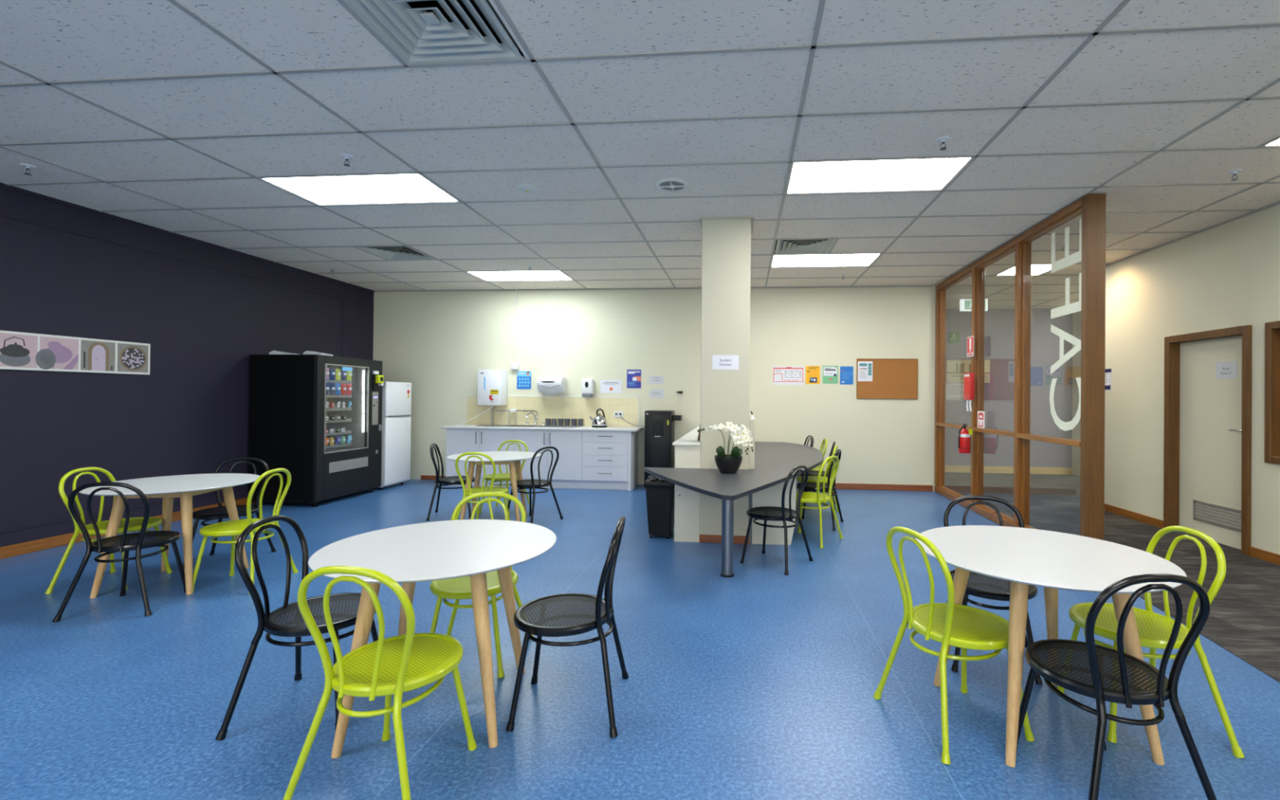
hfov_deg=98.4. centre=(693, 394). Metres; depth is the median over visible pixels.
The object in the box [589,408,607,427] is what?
kettle
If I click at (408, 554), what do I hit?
round table
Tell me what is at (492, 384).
water heater
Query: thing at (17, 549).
baseboard
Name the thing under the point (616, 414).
power outlet
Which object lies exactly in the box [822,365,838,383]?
poster
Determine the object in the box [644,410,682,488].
water cooler
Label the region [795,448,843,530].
chair
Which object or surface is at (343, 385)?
snack packet
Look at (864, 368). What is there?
flyer
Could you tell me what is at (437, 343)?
wall
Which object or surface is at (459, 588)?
chair
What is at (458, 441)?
base cabinet
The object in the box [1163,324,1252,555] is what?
door
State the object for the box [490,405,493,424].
drain pipe
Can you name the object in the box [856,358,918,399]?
cork board
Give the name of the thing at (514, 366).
cable conduit
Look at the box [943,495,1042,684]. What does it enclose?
chair
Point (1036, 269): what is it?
ceiling light
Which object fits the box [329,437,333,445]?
snack packet
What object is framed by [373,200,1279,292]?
trim
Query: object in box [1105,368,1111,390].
notice
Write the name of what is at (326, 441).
snack packet
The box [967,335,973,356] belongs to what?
safety sign
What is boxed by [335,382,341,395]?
snack packet
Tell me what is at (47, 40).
ceiling
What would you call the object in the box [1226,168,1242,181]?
sprinkler head
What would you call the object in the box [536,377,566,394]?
dispenser
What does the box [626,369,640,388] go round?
poster
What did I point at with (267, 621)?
chair
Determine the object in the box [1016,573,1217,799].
chair
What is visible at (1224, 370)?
notice
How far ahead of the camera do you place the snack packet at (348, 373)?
7.24 m
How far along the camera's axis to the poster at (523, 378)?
8.78 m
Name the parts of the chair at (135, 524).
leg, leg, seat, perforated panel, leg, leg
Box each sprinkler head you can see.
[19,163,35,175]
[340,153,353,166]
[936,136,950,150]
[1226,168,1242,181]
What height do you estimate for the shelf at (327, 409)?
0.042 m
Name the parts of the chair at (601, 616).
leg, leg, perforated panel, seat, leg, leg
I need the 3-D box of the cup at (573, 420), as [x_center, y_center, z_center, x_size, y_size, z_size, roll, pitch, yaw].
[-1.888,0.436,8.645,0.090,0.112,0.090,0,0,5]
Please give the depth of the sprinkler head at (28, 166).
4.13 m
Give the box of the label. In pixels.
[977,411,984,428]
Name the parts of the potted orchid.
stem, pot, stem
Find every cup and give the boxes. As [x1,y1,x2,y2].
[545,418,551,425]
[551,418,556,425]
[557,418,563,425]
[564,418,569,425]
[570,418,576,426]
[577,418,583,426]
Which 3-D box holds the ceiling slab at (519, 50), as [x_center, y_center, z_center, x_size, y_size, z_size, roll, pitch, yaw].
[0.919,-2.036,3.603,16.750,0.080,14.904,0,0,5]
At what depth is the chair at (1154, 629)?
2.29 m
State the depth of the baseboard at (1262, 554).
6.02 m
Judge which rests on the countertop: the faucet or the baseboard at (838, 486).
the faucet
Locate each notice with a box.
[600,379,622,392]
[648,376,663,383]
[649,389,663,398]
[946,382,964,399]
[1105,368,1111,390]
[1215,360,1236,378]
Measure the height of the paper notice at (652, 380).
0.125 m
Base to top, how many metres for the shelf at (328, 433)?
0.042 m
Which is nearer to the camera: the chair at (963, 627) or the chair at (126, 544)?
the chair at (963, 627)
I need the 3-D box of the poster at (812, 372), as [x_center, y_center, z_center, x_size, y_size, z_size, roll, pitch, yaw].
[1.809,-0.301,8.373,0.215,0.275,0.003,0,0,5]
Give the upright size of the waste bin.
0.605 m
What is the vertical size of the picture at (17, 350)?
0.275 m
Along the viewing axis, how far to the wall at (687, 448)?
5.22 m
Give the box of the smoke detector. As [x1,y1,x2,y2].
[515,183,538,193]
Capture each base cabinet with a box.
[445,428,513,487]
[513,430,582,488]
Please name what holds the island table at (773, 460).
on the floor at (761, 682)
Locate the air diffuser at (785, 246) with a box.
[774,238,836,254]
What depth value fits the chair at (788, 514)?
4.53 m
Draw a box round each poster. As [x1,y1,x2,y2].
[516,371,531,389]
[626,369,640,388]
[805,365,820,383]
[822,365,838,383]
[840,366,853,384]
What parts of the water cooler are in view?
dispensing panel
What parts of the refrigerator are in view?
fridge door, freezer door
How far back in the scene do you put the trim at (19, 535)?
4.96 m
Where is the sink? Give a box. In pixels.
[475,424,581,427]
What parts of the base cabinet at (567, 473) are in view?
door, door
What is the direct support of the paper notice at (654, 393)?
attached to the wall at (437, 343)
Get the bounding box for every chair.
[44,466,172,594]
[52,481,186,622]
[182,457,275,570]
[192,467,297,594]
[215,515,377,740]
[283,565,476,799]
[426,443,476,520]
[430,492,533,678]
[454,452,510,520]
[479,440,532,515]
[504,446,563,524]
[506,516,628,737]
[739,465,813,574]
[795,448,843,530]
[795,455,843,548]
[796,444,838,519]
[799,441,835,510]
[804,435,815,492]
[810,438,829,502]
[873,526,1034,764]
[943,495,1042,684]
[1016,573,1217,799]
[1057,525,1244,758]
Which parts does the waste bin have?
lid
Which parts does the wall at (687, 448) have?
edge panel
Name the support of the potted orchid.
on the island table at (773, 460)
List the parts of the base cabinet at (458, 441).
door, door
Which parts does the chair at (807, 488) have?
leg, perforated panel, seat, leg, leg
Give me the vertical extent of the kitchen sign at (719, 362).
0.135 m
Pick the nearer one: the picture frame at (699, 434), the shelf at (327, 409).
the picture frame at (699, 434)
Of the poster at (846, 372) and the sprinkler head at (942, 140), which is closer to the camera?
the sprinkler head at (942, 140)
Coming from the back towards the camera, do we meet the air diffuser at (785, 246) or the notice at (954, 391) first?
the notice at (954, 391)
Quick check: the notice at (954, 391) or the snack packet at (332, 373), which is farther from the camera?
the notice at (954, 391)
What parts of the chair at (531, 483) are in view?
leg, seat, leg, perforated panel, leg, leg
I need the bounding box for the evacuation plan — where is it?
[772,365,804,385]
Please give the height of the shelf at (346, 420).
0.042 m
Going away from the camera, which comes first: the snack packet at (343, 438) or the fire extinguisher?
the fire extinguisher
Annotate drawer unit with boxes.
[582,431,638,490]
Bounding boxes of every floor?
[0,479,1279,799]
[943,471,1279,682]
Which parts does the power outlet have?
plate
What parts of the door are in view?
handle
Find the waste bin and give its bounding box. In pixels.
[644,475,675,538]
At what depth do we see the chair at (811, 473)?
6.93 m
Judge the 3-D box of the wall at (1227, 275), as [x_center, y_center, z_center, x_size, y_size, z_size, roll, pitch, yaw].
[4.752,-0.266,1.531,0.160,3.374,11.100,0,0,5]
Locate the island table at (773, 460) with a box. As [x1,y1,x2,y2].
[644,441,822,577]
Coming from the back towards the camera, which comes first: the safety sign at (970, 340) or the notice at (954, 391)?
the notice at (954, 391)
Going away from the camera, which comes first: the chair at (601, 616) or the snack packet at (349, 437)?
the chair at (601, 616)
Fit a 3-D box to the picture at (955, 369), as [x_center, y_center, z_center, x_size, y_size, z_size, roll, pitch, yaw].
[5.141,-0.442,10.322,0.780,0.430,0.021,0,0,5]
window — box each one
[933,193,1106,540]
[1264,320,1279,464]
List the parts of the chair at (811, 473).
seat, perforated panel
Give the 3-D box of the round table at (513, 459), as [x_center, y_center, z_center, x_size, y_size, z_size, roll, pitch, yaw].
[-2.158,1.023,5.973,0.968,0.725,0.968,0,0,35]
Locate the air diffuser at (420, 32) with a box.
[342,0,524,64]
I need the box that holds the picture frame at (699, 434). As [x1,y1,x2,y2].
[697,424,700,440]
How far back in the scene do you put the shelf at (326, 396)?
7.11 m
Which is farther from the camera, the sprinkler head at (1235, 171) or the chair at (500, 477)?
the chair at (500, 477)
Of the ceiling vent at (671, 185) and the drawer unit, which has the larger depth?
the drawer unit
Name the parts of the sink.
bowl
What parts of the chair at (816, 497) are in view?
leg, perforated panel, seat, leg, leg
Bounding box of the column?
[699,216,753,544]
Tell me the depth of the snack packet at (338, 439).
7.06 m
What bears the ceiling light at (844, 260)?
attached to the grid
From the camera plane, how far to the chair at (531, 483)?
5.98 m
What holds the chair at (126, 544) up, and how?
on the floor at (761, 682)
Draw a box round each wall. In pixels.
[0,186,373,531]
[373,285,935,491]
[672,418,755,542]
[945,308,1072,467]
[1071,311,1081,476]
[1104,204,1279,554]
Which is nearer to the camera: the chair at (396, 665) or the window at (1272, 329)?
the chair at (396, 665)
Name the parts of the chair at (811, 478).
seat, perforated panel, leg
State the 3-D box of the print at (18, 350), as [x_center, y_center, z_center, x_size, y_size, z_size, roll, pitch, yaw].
[-5.604,-0.364,5.013,0.031,0.315,1.195,0,0,5]
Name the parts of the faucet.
spout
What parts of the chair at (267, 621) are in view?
leg, leg, perforated panel, seat, leg, leg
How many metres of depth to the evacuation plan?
8.40 m
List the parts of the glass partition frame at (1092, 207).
sill rail, head rail, post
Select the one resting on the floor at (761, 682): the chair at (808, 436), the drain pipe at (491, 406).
the chair at (808, 436)
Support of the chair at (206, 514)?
on the floor at (761, 682)
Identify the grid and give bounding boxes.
[0,0,1279,309]
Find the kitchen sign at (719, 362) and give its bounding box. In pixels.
[711,355,738,369]
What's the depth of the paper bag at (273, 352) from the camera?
6.84 m
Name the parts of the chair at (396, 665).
leg, leg, seat, perforated panel, leg, leg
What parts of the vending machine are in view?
window trim, door, coin panel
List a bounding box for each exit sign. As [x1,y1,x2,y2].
[948,332,959,342]
[959,298,987,311]
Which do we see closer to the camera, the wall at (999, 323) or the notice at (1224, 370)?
the notice at (1224, 370)
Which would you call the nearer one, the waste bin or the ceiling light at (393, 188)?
the ceiling light at (393, 188)
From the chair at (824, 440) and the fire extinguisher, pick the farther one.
the chair at (824, 440)
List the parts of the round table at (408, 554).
leg, leg, leg, leg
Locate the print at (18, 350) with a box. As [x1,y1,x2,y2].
[0,330,150,374]
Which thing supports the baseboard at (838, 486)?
attached to the wall at (437, 343)
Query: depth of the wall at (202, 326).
5.47 m
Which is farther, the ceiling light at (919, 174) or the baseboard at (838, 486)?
the baseboard at (838, 486)
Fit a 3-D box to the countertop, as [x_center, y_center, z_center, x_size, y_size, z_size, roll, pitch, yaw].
[-2.292,0.507,8.430,2.970,0.037,0.615,0,0,5]
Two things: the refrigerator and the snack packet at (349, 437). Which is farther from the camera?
the refrigerator
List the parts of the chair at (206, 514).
leg, leg, perforated panel, seat, leg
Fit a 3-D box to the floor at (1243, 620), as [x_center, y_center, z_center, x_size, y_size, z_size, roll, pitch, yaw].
[5.375,1.477,3.137,5.591,0.094,14.924,0,0,10]
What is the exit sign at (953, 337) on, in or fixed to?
attached to the wall at (999, 323)
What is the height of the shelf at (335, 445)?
0.042 m
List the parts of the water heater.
casing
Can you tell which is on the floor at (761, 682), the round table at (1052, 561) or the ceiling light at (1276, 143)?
the round table at (1052, 561)
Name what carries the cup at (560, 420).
on the countertop
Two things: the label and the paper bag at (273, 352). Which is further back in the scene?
the paper bag at (273, 352)
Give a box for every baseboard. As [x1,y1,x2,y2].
[0,497,254,559]
[420,475,933,491]
[945,465,1072,475]
[1104,503,1279,564]
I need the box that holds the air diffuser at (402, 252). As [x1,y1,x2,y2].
[355,245,435,260]
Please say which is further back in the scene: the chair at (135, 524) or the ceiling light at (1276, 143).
the chair at (135, 524)
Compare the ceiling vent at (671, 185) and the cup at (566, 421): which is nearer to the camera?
the ceiling vent at (671, 185)
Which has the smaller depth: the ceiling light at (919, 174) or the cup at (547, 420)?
the ceiling light at (919, 174)
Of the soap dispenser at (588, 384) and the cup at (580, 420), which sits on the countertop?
the cup at (580, 420)
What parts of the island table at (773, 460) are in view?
leg, support panel, leg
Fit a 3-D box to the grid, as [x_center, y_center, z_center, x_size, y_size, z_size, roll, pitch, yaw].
[0.915,-1.675,3.601,16.774,0.010,14.928,0,0,5]
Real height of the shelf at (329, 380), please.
0.042 m
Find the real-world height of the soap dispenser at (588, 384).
0.285 m
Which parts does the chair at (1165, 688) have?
leg, perforated panel, seat, leg, leg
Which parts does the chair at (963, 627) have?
leg, leg, seat, perforated panel, leg, leg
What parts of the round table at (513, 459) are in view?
leg, leg, leg, leg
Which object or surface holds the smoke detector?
attached to the ceiling at (47, 40)
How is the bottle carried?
on the wall at (687, 448)
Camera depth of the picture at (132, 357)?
5.45 m
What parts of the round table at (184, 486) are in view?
leg, leg, leg, leg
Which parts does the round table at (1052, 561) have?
leg, leg, leg, leg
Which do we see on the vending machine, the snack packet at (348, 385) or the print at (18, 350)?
the snack packet at (348, 385)
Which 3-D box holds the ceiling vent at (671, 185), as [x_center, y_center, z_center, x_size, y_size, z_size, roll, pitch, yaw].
[-0.176,-1.673,4.415,0.270,0.018,0.270,0,0,5]
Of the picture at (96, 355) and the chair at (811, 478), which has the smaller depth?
the picture at (96, 355)
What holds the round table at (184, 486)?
on the floor at (761, 682)
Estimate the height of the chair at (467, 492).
0.833 m
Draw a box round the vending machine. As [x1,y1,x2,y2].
[248,354,383,506]
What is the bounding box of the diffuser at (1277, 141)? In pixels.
[1268,138,1279,144]
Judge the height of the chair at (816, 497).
0.833 m
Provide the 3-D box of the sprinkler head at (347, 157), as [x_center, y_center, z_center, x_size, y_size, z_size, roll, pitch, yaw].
[-2.479,-1.671,3.930,0.080,0.066,0.080,0,0,5]
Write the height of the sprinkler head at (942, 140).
0.066 m
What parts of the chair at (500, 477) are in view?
leg, seat, perforated panel, leg, leg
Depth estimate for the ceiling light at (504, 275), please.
7.83 m
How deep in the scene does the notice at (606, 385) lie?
8.65 m
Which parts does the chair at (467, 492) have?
leg, leg, seat, perforated panel, leg, leg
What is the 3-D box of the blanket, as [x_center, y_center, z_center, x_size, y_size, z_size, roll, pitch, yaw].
[3.396,-0.031,6.793,0.056,0.472,0.200,0,0,5]
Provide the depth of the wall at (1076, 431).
10.04 m
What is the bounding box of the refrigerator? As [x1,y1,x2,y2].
[378,381,411,489]
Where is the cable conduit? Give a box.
[511,289,519,369]
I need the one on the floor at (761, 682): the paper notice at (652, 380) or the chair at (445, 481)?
the chair at (445, 481)
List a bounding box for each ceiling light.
[259,173,458,205]
[466,271,572,281]
[770,249,880,267]
[785,156,973,194]
[995,264,1051,275]
[1262,137,1279,146]
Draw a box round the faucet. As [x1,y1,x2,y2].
[525,412,545,425]
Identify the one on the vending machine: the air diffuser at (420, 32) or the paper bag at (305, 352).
the paper bag at (305, 352)
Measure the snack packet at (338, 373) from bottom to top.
0.150 m
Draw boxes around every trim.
[0,182,374,356]
[0,487,248,546]
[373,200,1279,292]
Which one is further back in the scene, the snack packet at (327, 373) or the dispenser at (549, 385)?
the dispenser at (549, 385)
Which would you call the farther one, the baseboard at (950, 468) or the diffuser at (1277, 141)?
the baseboard at (950, 468)
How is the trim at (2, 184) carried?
attached to the wall at (202, 326)
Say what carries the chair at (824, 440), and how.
on the floor at (761, 682)
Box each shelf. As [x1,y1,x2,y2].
[324,442,351,448]
[325,378,351,383]
[325,394,351,397]
[325,407,351,411]
[325,418,351,422]
[325,430,351,435]
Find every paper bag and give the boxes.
[269,350,297,354]
[302,351,333,355]
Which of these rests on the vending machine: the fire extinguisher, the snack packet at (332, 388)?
the snack packet at (332, 388)
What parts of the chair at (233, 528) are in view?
leg, leg, seat, perforated panel, leg, leg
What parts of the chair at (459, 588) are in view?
leg, leg, seat, perforated panel, leg, leg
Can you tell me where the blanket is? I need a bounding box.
[963,373,974,411]
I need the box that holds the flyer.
[857,361,872,381]
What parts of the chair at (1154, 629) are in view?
leg, leg, seat, perforated panel, leg, leg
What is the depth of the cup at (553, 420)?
8.64 m
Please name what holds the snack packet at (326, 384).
on the vending machine
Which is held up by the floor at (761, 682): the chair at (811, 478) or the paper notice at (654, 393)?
the chair at (811, 478)
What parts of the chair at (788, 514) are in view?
leg, leg, seat, perforated panel, leg, leg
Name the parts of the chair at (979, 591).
leg, perforated panel, seat, leg, leg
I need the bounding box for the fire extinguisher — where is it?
[958,423,972,453]
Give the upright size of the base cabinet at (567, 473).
0.865 m
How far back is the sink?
8.46 m
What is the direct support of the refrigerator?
on the floor at (761, 682)
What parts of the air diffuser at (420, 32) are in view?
plate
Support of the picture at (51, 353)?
attached to the print at (18, 350)
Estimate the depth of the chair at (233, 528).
3.90 m
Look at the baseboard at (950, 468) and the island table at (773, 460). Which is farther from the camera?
the baseboard at (950, 468)
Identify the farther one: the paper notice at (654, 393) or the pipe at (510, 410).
the pipe at (510, 410)
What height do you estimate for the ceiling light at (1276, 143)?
0.058 m
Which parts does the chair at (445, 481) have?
leg, leg, seat, perforated panel, leg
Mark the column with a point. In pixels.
(726, 241)
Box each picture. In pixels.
[0,333,37,368]
[35,336,78,369]
[80,339,115,371]
[117,342,148,373]
[946,360,990,382]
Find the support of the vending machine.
on the floor at (761, 682)
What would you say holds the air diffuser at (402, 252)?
attached to the grid
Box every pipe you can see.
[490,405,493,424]
[493,408,537,425]
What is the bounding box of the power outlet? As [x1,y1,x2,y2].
[613,411,644,426]
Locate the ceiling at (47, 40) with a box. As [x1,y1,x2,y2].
[0,0,1279,309]
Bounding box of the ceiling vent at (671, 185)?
[655,178,688,192]
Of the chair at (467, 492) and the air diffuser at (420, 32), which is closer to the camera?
the air diffuser at (420, 32)
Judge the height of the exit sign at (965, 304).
0.274 m
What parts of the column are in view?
skirting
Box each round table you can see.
[79,473,259,598]
[307,519,556,758]
[446,451,541,521]
[915,525,1186,767]
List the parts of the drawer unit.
drawer, drawer, drawer, drawer, panel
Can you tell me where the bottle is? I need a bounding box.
[749,410,754,418]
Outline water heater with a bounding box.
[457,369,507,425]
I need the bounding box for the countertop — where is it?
[440,424,643,431]
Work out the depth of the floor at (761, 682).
2.56 m
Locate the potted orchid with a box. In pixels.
[697,421,753,473]
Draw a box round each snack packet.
[324,437,328,445]
[325,367,329,379]
[325,382,328,395]
[329,368,335,380]
[329,382,335,395]
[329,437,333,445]
[335,368,341,380]
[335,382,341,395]
[335,435,340,444]
[341,368,346,380]
[341,383,346,395]
[341,436,345,444]
[346,371,351,380]
[346,383,351,395]
[346,435,351,443]
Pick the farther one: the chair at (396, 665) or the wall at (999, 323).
the wall at (999, 323)
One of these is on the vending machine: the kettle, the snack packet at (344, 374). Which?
the snack packet at (344, 374)
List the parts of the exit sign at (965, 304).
green panel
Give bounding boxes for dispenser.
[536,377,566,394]
[582,378,594,396]
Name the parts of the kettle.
handle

